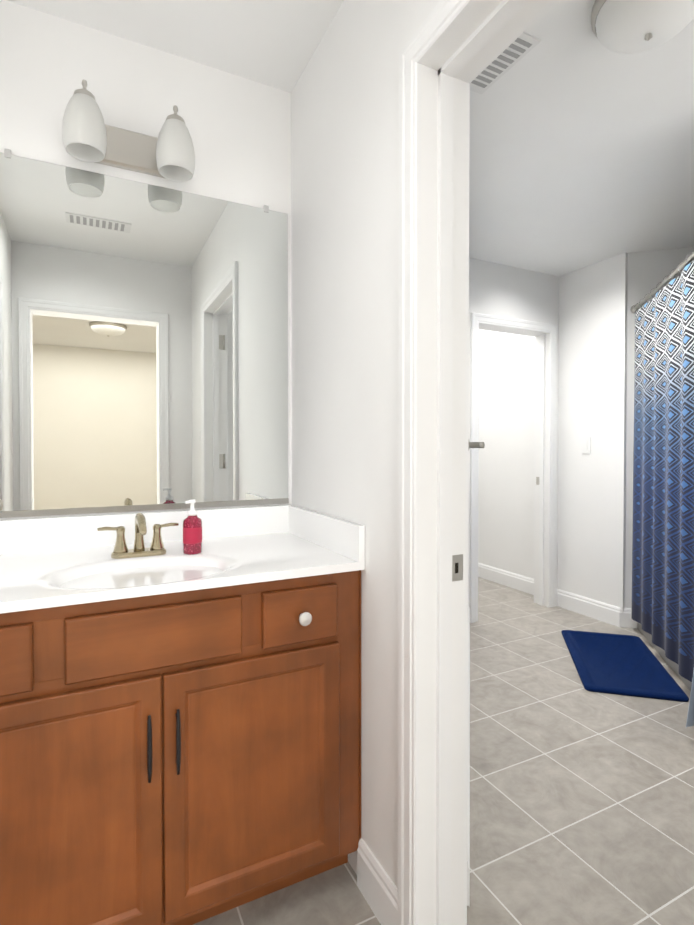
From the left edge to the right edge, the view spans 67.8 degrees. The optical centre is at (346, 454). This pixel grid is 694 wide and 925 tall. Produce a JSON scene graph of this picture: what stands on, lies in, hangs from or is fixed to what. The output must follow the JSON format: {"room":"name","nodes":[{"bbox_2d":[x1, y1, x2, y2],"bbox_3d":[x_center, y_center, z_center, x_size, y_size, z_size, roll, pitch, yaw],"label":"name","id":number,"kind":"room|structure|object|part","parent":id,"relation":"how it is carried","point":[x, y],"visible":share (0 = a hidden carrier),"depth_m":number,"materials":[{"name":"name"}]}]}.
{"room":"bathroom","nodes":[
{"label":"bathroom","id":0,"kind":"room"},
{"bbox_2d":[0,0,291,519],"bbox_3d":[-0.705,-0.066,1.675,1.322,2.450,0.136,0,1,-27],"label":"wall","id":1,"kind":"structure","parent":0,"point":[143,346],"depth_m":1.62,"materials":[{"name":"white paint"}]},
{"bbox_2d":[62,79,194,181],"bbox_3d":[-0.640,-0.948,1.530,0.357,0.204,0.181,0,1,-27],"label":"sconce","id":2,"kind":"object","parent":1,"relation":"attached to","point":[88,135],"visible":1,"depth_m":1.51,"materials":[{"name":"white glass"}]},
{"bbox_2d":[7,0,693,275],"bbox_3d":[0.922,-1.323,0.373,8.000,0.100,10.000,0,1,-27],"label":"ceiling","id":3,"kind":"structure","parent":0,"point":[581,148],"depth_m":1.98,"materials":[{"name":"paint"}]},
{"bbox_2d":[470,32,540,94],"bbox_3d":[0.484,-1.288,1.697,0.130,0.007,0.270,0,1,-27],"label":"ceiling vent","id":4,"kind":"object","parent":3,"relation":"in","point":[521,46],"visible":0.67,"depth_m":1.69,"materials":[{"name":"white metal"}]},
{"bbox_2d":[591,0,693,53],"bbox_3d":[0.851,-1.228,1.456,0.294,0.120,0.294,0,1,-27],"label":"light","id":5,"kind":"object","parent":3,"relation":"attached to","point":[628,26],"visible":1,"depth_m":1.44,"materials":[{"name":"white glass"}]},
{"bbox_2d":[291,0,550,924],"bbox_3d":[0.198,-0.060,1.207,0.125,2.450,1.533,0,1,-27],"label":"wall","id":6,"kind":"structure","parent":0,"point":[345,276],"depth_m":1.31,"materials":[{"name":"paint"}]},
{"bbox_2d":[357,838,397,924],"bbox_3d":[-0.108,1.113,0.498,1.072,0.125,1.483,0,1,-27],"label":"baseboard","id":7,"kind":"structure","parent":6,"relation":"attached to","point":[377,887],"depth_m":1.30,"materials":[{"name":"white wood"}]},
{"bbox_2d":[398,0,556,924],"bbox_3d":[0.379,0.129,0.847,0.161,2.084,0.851,0,1,-27],"label":"door frame","id":8,"kind":"structure","parent":6,"relation":"attached to","point":[441,20],"depth_m":1.16,"materials":[{"name":"white wood"}]},
{"bbox_2d":[452,554,462,581],"bbox_3d":[0.252,0.261,1.188,0.037,0.060,0.002,0,1,-27],"label":"strike plate","id":9,"kind":"object","parent":8,"relation":"attached to","point":[457,567],"visible":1,"depth_m":1.19,"materials":[{"name":"silver metal"}]},
{"bbox_2d":[193,577,693,924],"bbox_3d":[0.950,1.189,3.036,5.600,0.100,5.325,0,1,-27],"label":"floor","id":10,"kind":"structure","parent":0,"point":[581,805],"depth_m":1.74,"materials":[{"name":"grey tile"}]},
{"bbox_2d":[0,505,364,924],"bbox_3d":[-0.549,0.662,1.374,1.068,1.001,0.580,0,1,-27],"label":"bathroom vanity","id":11,"kind":"object","parent":10,"relation":"on","point":[180,737],"visible":0.96,"depth_m":1.20,"materials":[{"name":"brown wood"}]},
{"bbox_2d":[0,505,364,635],"bbox_3d":[-0.555,0.303,1.380,1.068,0.230,0.556,0,1,-27],"label":"countertop","id":12,"kind":"structure","parent":11,"relation":"on","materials":[{"name":"white stone"}]},
{"bbox_2d":[97,512,178,558],"bbox_3d":[-0.561,0.222,1.405,0.211,0.120,0.156,0,1,-27],"label":"faucet","id":13,"kind":"object","parent":12,"relation":"on","point":[157,550],"depth_m":1.43,"materials":[{"name":"beige"}]},
{"bbox_2d":[183,499,201,554],"bbox_3d":[-0.442,0.204,1.477,0.054,0.153,0.054,0,1,-27],"label":"soap bottle","id":14,"kind":"object","parent":12,"relation":"on","point":[192,532],"visible":1,"depth_m":1.46,"materials":[{"name":"red plastic"}]},
{"bbox_2d":[561,630,688,701],"bbox_3d":[1.482,1.133,2.852,0.450,0.016,0.840,0,1,15],"label":"bath mat","id":15,"kind":"object","parent":10,"relation":"on","point":[620,664],"visible":1,"depth_m":2.74,"materials":[{"name":"blue fabric"}]},
{"bbox_2d":[638,623,691,690],"bbox_3d":[2.085,0.946,2.606,0.756,0.400,1.396,0,1,15],"label":"bathtub","id":16,"kind":"object","parent":10,"relation":"on","point":[669,662],"visible":0.1,"depth_m":2.85,"materials":[{"name":"white ceramic"}]},
{"bbox_2d":[478,330,534,578],"bbox_3d":[1.232,-0.111,4.808,0.125,2.450,1.775,0,1,-27],"label":"wall","id":17,"kind":"structure","parent":0,"point":[506,452],"depth_m":4.41,"materials":[{"name":"paint"}]},
{"bbox_2d":[478,563,533,594],"bbox_3d":[1.170,1.052,4.794,0.014,0.125,1.775,0,1,-27],"label":"baseboard","id":18,"kind":"structure","parent":17,"relation":"attached to","point":[516,581],"depth_m":4.40,"materials":[{"name":"white wood"}]},
{"bbox_2d":[468,258,558,606],"bbox_3d":[1.110,-0.095,3.685,1.223,2.450,0.125,0,1,-27],"label":"wall","id":19,"kind":"structure","parent":0,"point":[506,291],"depth_m":3.72,"materials":[{"name":"paint"}]},
{"bbox_2d":[467,604,470,905],"bbox_3d":[0.698,1.089,2.151,1.440,0.125,2.281,0,1,-27],"label":"baseboard","id":20,"kind":"structure","parent":19,"relation":"attached to","point":[469,609],"depth_m":1.69,"materials":[{"name":"white wood"}]},
{"bbox_2d":[470,312,556,622],"bbox_3d":[1.158,0.088,3.712,0.798,2.084,0.161,0,1,-27],"label":"door frame","id":21,"kind":"structure","parent":19,"relation":"attached to","point":[477,319],"depth_m":3.79,"materials":[{"name":"white wood"}]},
{"bbox_2d":[557,252,627,626],"bbox_3d":[1.748,-0.094,3.638,0.125,2.450,0.529,0,1,-27],"label":"wall","id":22,"kind":"structure","parent":0,"point":[592,398],"depth_m":3.58,"materials":[{"name":"paint"}]},
{"bbox_2d":[582,437,590,452],"bbox_3d":[1.679,-0.067,3.626,0.009,0.115,0.070,0,1,-27],"label":"light switch","id":23,"kind":"object","parent":22,"relation":"attached to","point":[586,444],"visible":1,"depth_m":3.62,"materials":[{"name":"white plastic"}]},
{"bbox_2d":[556,589,633,627],"bbox_3d":[1.701,1.069,3.599,0.030,0.125,0.586,0,1,-27],"label":"baseboard","id":24,"kind":"structure","parent":22,"relation":"attached to","point":[601,611],"depth_m":3.56,"materials":[{"name":"white wood"}]},
{"bbox_2d":[625,247,693,627],"bbox_3d":[2.305,-0.090,3.321,1.010,2.450,0.125,0,1,15],"label":"wall","id":25,"kind":"structure","parent":0,"point":[648,271],"depth_m":3.37,"materials":[{"name":"paint"}]},
{"bbox_3d":[0.495,-0.077,2.395,1.660,2.450,1.947,0,1,-27],"label":"wall","id":26,"kind":"structure","parent":0,"visible":0},
{"bbox_2d":[468,439,484,450],"bbox_3d":[0.468,-0.034,1.890,0.056,0.044,0.503,0,1,13],"label":"towel rail","id":27,"kind":"object","parent":26,"relation":"attached to","point":[476,444],"visible":0.69,"depth_m":1.66,"materials":[{"name":"silver metal"}]},
{"bbox_3d":[1.822,-0.069,1.838,0.784,2.450,0.724,0,1,-27],"label":"wall","id":28,"kind":"structure","parent":0,"visible":0},
{"bbox_2d":[630,252,693,726],"bbox_3d":[1.653,0.065,2.677,1.057,2.058,1.081,0,1,-27],"label":"shower curtain","id":29,"kind":"object","parent":28,"relation":"attached to","point":[662,613],"visible":1,"depth_m":2.73,"materials":[{"name":"blue fabric"}]},
{"bbox_3d":[1.694,-0.936,2.683,0.966,0.056,1.081,0,1,-27],"label":"rod","id":30,"kind":"part","parent":29,"relation":"part of","materials":[{"name":"silver metal"}]}
]}

